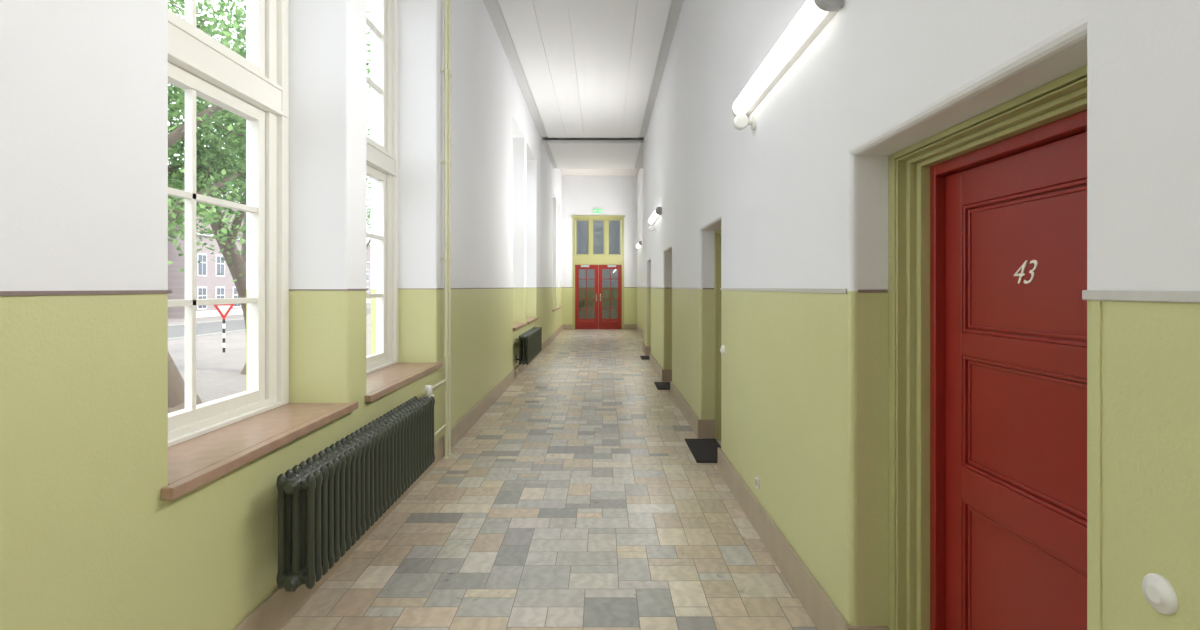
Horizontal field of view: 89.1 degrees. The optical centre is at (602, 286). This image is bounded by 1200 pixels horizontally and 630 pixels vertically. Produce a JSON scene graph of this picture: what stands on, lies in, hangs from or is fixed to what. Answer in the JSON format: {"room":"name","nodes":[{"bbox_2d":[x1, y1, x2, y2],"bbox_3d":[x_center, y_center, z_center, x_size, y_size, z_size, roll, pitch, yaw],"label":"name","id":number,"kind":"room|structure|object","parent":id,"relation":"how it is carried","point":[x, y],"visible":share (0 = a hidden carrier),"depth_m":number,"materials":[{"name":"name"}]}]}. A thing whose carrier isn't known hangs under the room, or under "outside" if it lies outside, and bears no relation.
{"room":"school corridor","nodes":[
{"label":"school corridor","id":0,"kind":"room"},
{"bbox_2d":[0,0,561,629],"bbox_3d":[-1.715,-1.160,7.350,0.570,5.520,28.700,0,0,0],"label":"wall","id":1,"kind":"structure","parent":0,"point":[89,540],"depth_m":1.97,"materials":[{"name":"paint"}]},
{"bbox_2d":[168,0,288,446],"bbox_3d":[-1.825,-1.040,2.717,0.150,3.380,1.405,0,0,0],"label":"window","id":2,"kind":"structure","parent":1,"relation":"in","point":[255,89],"depth_m":3.21,"materials":[{"name":"beige paint"}]},
{"bbox_2d":[161,402,357,499],"bbox_3d":[-1.589,0.670,2.717,0.402,0.040,1.495,0,0,0],"label":"windowsill","id":3,"kind":"object","parent":1,"relation":"attached to","point":[193,463],"visible":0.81,"depth_m":2.55,"materials":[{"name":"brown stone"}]},
{"bbox_2d":[0,287,562,295],"bbox_3d":[-1.593,0.015,7.250,0.335,0.011,28.500,0,0,0],"label":"trim","id":4,"kind":"structure","parent":1,"relation":"attached to","point":[2,293],"depth_m":1.75,"materials":[{"name":"grey paint"}]},
{"bbox_2d":[276,396,434,591],"bbox_3d":[-1.312,1.012,3.430,0.237,0.475,1.928,0,0,0],"label":"radiator","id":5,"kind":"object","parent":1,"relation":"attached to","point":[327,502],"visible":1,"depth_m":2.88,"materials":[{"name":"green metal"}]},
{"bbox_2d":[366,0,397,373],"bbox_3d":[-1.825,-1.040,4.475,0.150,3.380,1.550,0,0,0],"label":"window","id":6,"kind":"structure","parent":1,"relation":"in","point":[382,154],"depth_m":5.11,"materials":[{"name":"beige paint"}]},
{"bbox_2d":[233,325,562,629],"bbox_3d":[-1.419,1.410,7.250,0.022,0.180,28.500,0,0,0],"label":"baseboard","id":7,"kind":"structure","parent":1,"relation":"attached to","point":[277,609],"depth_m":3.33,"materials":[{"name":"stone"}]},
{"bbox_2d":[365,362,442,401],"bbox_3d":[-1.589,0.670,4.475,0.402,0.040,1.640,0,0,0],"label":"windowsill","id":8,"kind":"object","parent":1,"relation":"attached to","point":[381,382],"visible":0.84,"depth_m":4.43,"materials":[{"name":"brown wood"}]},
{"bbox_2d":[421,0,451,458],"bbox_3d":[-1.358,-0.960,4.946,0.124,4.920,1.106,0,0,-6],"label":"pipe","id":9,"kind":"object","parent":1,"relation":"attached to","point":[447,74],"visible":0.9,"depth_m":5.36,"materials":[{"name":"white metal"}]},
{"bbox_2d":[513,322,526,330],"bbox_3d":[-1.589,0.670,10.425,0.402,0.040,1.540,0,0,0],"label":"windowsill","id":10,"kind":"object","parent":1,"relation":"attached to","point":[516,326],"visible":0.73,"depth_m":10.36,"materials":[{"name":"brown wood"}]},
{"bbox_2d":[516,327,541,364],"bbox_3d":[-1.312,1.012,10.850,0.237,0.475,2.268,0,0,0],"label":"radiator","id":11,"kind":"object","parent":1,"relation":"attached to","point":[530,342],"visible":1,"depth_m":10.09,"materials":[{"name":"green metal"}]},
{"bbox_2d":[527,317,538,323],"bbox_3d":[-1.589,0.670,12.275,0.402,0.040,1.740,0,0,0],"label":"windowsill","id":12,"kind":"object","parent":1,"relation":"attached to","point":[529,319],"visible":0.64,"depth_m":12.36,"materials":[{"name":"brown wood"}]},
{"bbox_2d":[281,329,817,629],"bbox_3d":[-0.005,1.550,7.307,3.250,0.100,29.013,0,0,0],"label":"floor","id":13,"kind":"structure","parent":0,"point":[579,499],"depth_m":3.70,"materials":[{"name":"tile"}]},
{"bbox_2d":[640,356,649,359],"bbox_3d":[0.950,1.491,12.900,0.300,0.016,0.600,0,0,0],"label":"doormat","id":14,"kind":"object","parent":13,"relation":"on","point":[642,357],"visible":0.65,"depth_m":12.83,"materials":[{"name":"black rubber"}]},
{"bbox_2d":[654,382,669,389],"bbox_3d":[0.950,1.491,9.225,0.300,0.016,0.650,0,0,0],"label":"doormat","id":15,"kind":"object","parent":13,"relation":"on","point":[660,385],"visible":0.7,"depth_m":9.18,"materials":[{"name":"black rubber"}]},
{"bbox_2d":[685,439,720,462],"bbox_3d":[0.950,1.491,5.590,0.300,0.016,0.780,0,0,0],"label":"doormat","id":16,"kind":"object","parent":13,"relation":"on","point":[703,450],"visible":0.85,"depth_m":5.58,"materials":[{"name":"black rubber"}]},
{"bbox_2d":[483,0,682,137],"bbox_3d":[-0.235,-3.440,3.450,2.390,0.080,20.900,0,0,0],"label":"ceiling panel","id":17,"kind":"object","parent":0,"point":[581,68],"visible":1,"depth_m":9.04,"materials":[{"name":"white paint"}]},
{"bbox_2d":[543,140,643,168],"bbox_3d":[-0.115,-3.440,16.025,2.630,0.080,3.150,0,0,0],"label":"ceiling panel","id":18,"kind":"object","parent":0,"point":[562,154],"visible":0.91,"depth_m":15.63,"materials":[{"name":"white paint"}]},
{"bbox_2d":[549,137,642,175],"bbox_3d":[-0.190,-4.020,7.300,3.620,0.200,29.000,0,0,0],"label":"ceiling","id":19,"kind":"structure","parent":0,"point":[565,172],"depth_m":20.70,"materials":[{"name":"white paint"}]},
{"bbox_2d":[575,220,621,328],"bbox_3d":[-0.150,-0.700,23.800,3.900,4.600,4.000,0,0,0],"label":"glass pane","id":20,"kind":"structure","parent":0,"point":[582,226],"depth_m":25.70,"materials":[{"name":"glass"}]},
{"bbox_2d":[562,176,636,323],"bbox_3d":[-0.115,-1.160,21.650,3.230,5.520,0.300,0,0,0],"label":"wall","id":21,"kind":"structure","parent":0,"point":[617,195],"depth_m":21.50,"materials":[{"name":"paint"}]},
{"bbox_2d":[593,208,602,213],"bbox_3d":[-0.180,-2.670,21.461,0.360,0.180,0.078,0,0,0],"label":"exit sign","id":22,"kind":"object","parent":21,"relation":"attached to","point":[595,210],"visible":1,"depth_m":21.43,"materials":[{"name":"green plastic"}]},
{"bbox_2d":[572,215,624,329],"bbox_3d":[-0.163,-0.510,21.527,1.875,4.020,0.185,0,0,0],"label":"double door","id":23,"kind":"structure","parent":21,"relation":"in","point":[590,260],"depth_m":21.50,"materials":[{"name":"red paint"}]},
{"bbox_2d":[562,324,635,329],"bbox_3d":[-0.115,1.407,21.489,2.630,0.185,0.022,0,0,0],"label":"baseboard","id":24,"kind":"structure","parent":21,"relation":"attached to","point":[565,326],"depth_m":21.48,"materials":[{"name":"wood"}]},
{"bbox_2d":[637,168,642,329],"bbox_3d":[1.410,-1.160,18.090,0.420,5.520,7.220,0,0,0],"label":"wall","id":25,"kind":"structure","parent":0,"point":[640,172],"depth_m":19.52,"materials":[{"name":"paint"}]},
{"bbox_2d":[636,241,641,247],"bbox_3d":[1.145,-1.350,19.500,0.110,0.130,1.600,0,0,0],"label":"wall lamp","id":26,"kind":"object","parent":25,"relation":"attached to","point":[639,244],"visible":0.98,"depth_m":18.96,"materials":[{"name":"white plastic"}]},
{"bbox_2d":[643,0,1199,629],"bbox_3d":[1.190,-1.160,3.750,0.460,5.520,21.500,0,0,0],"label":"wall","id":27,"kind":"structure","parent":0,"point":[798,199],"depth_m":2.37,"materials":[{"name":"paint"}]},
{"bbox_2d":[648,207,661,224],"bbox_3d":[0.905,-1.240,10.700,0.110,0.130,1.600,0,0,0],"label":"wall lamp","id":28,"kind":"object","parent":27,"relation":"attached to","point":[657,213],"visible":1,"depth_m":10.31,"materials":[{"name":"white plastic"}]},
{"bbox_2d":[715,228,720,439],"bbox_3d":[1.234,0.470,5.520,0.253,2.059,1.078,0,0,0],"label":"door","id":29,"kind":"structure","parent":27,"relation":"in","point":[718,231],"depth_m":5.99,"materials":[{"name":"green paint"}]},
{"bbox_2d":[720,345,724,354],"bbox_3d":[0.947,0.500,4.850,0.026,0.080,0.080,0,0,0],"label":"light switch","id":30,"kind":"object","parent":27,"relation":"attached to","point":[722,349],"visible":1,"depth_m":4.82,"materials":[{"name":"white plastic"}]},
{"bbox_2d":[733,114,755,129],"bbox_3d":[0.892,-1.040,3.862,0.136,0.092,0.095,0,0,0],"label":"emergency light","id":31,"kind":"object","parent":27,"relation":"attached to","point":[741,121],"visible":1,"depth_m":3.82,"materials":[{"name":"white plastic"}]},
{"bbox_2d":[755,477,758,488],"bbox_3d":[0.952,1.210,3.770,0.016,0.060,0.060,0,0,0],"label":"wall socket","id":32,"kind":"object","parent":27,"relation":"attached to","point":[756,478],"visible":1,"depth_m":3.75,"materials":[{"name":"white plastic"}]},
{"bbox_2d":[636,324,888,629],"bbox_3d":[1.069,1.407,7.250,0.262,0.185,28.500,0,0,0],"label":"baseboard","id":33,"kind":"structure","parent":27,"relation":"attached to","point":[822,611],"depth_m":3.39,"materials":[{"name":"stone"}]},
{"bbox_2d":[731,0,842,116],"bbox_3d":[0.905,-1.180,3.235,0.110,0.130,1.630,0,0,0],"label":"wall lamp","id":34,"kind":"object","parent":27,"relation":"attached to","point":[814,15],"visible":0.86,"depth_m":2.94,"materials":[{"name":"white plastic"}]},
{"bbox_2d":[563,287,1199,302],"bbox_3d":[-0.115,0.016,7.250,2.630,0.020,28.500,0,0,0],"label":"trim","id":35,"kind":"structure","parent":27,"relation":"attached to","point":[1101,295],"depth_m":1.14,"materials":[{"name":"wood"}]},
{"bbox_2d":[888,65,1086,629],"bbox_3d":[1.234,0.495,1.799,0.253,2.009,1.140,0,0,0],"label":"door","id":36,"kind":"structure","parent":27,"relation":"in","point":[987,369],"depth_m":1.94,"materials":[{"name":"red paint"}]},
{"bbox_2d":[1014,260,1037,283],"bbox_3d":[1.250,-0.044,1.806,0.003,0.069,0.101,0,0,0],"label":"number","id":37,"kind":"object","parent":36,"relation":"attached to","point":[1035,262],"visible":1,"depth_m":1.80,"materials":[{"name":"white paint"}]},
{"bbox_2d":[1098,301,1101,629],"bbox_3d":[0.958,0.671,1.177,0.004,1.287,0.005,0,0,0],"label":"trim","id":38,"kind":"structure","parent":27,"relation":"attached to","point":[1099,302],"depth_m":1.18,"materials":[{"name":"paint"}]},
{"bbox_2d":[1142,573,1177,614],"bbox_3d":[0.954,0.528,1.050,0.013,0.064,0.064,0,0,0],"label":"light switch","id":39,"kind":"object","parent":27,"relation":"attached to","point":[1157,590],"visible":1,"depth_m":1.04,"materials":[{"name":"white plastic"}]},
{"label":"outside","id":40,"kind":"structure","parent":0,"visible":0},
{"bbox_2d":[168,303,370,402],"bbox_3d":[-81.025,3.100,80.000,157.950,0.200,280.000,0,0,0],"label":"ground","id":41,"kind":"structure","parent":40,"point":[218,375],"depth_m":25.96,"materials":[{"name":"grey concrete"}]},
{"bbox_2d":[168,197,243,317],"bbox_3d":[-45.000,-4.050,77.400,11.000,14.100,38.200,0,0,0],"label":"brick house","id":42,"kind":"structure","parent":41,"relation":"on","point":[209,285],"depth_m":61.16,"materials":[{"name":"brick"}]},
{"bbox_2d":[214,304,233,351],"bbox_3d":[-17.387,1.850,27.979,0.901,2.300,0.160,0,0,-32],"label":"yield sign","id":43,"kind":"object","parent":41,"relation":"on","point":[223,309],"visible":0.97,"depth_m":27.95,"materials":[{"name":"white metal"}]},
{"bbox_2d":[168,0,370,412],"bbox_3d":[-11.309,-2.649,15.653,12.731,11.605,13.241,0,0,-28],"label":"tree","id":44,"kind":"object","parent":41,"relation":"on","point":[176,384],"visible":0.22,"depth_m":14.77,"materials":[{"name":"green plant"}]},
{"bbox_2d":[168,1,370,374],"bbox_3d":[-11.731,-2.882,20.126,9.446,11.803,15.600,0,0,-18],"label":"tree","id":45,"kind":"object","parent":41,"relation":"on","point":[238,260],"visible":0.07,"depth_m":18.23,"materials":[{"name":"green plant"}]},
{"bbox_2d":[366,244,370,302],"bbox_3d":[-49.000,-3.550,133.500,11.000,13.100,73.600,0,0,0],"label":"brick house","id":46,"kind":"structure","parent":41,"relation":"on","point":[368,252],"depth_m":114.82,"materials":[{"name":"brick"}]},
{"bbox_2d":[366,181,370,249],"bbox_3d":[-19.477,-2.798,45.834,10.366,11.634,10.605,0,0,0],"label":"tree","id":47,"kind":"object","parent":41,"relation":"on","point":[367,200],"visible":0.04,"depth_m":47.60,"materials":[{"name":"green plant"}]},
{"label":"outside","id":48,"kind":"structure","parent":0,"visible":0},
{"bbox_2d":[168,307,370,340],"bbox_3d":[-28.750,2.950,80.000,8.900,0.100,280.000,0,0,0],"label":"road","id":49,"kind":"structure","parent":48,"point":[176,331],"depth_m":43.92,"materials":[{"name":"grey asphalt"}]}
]}

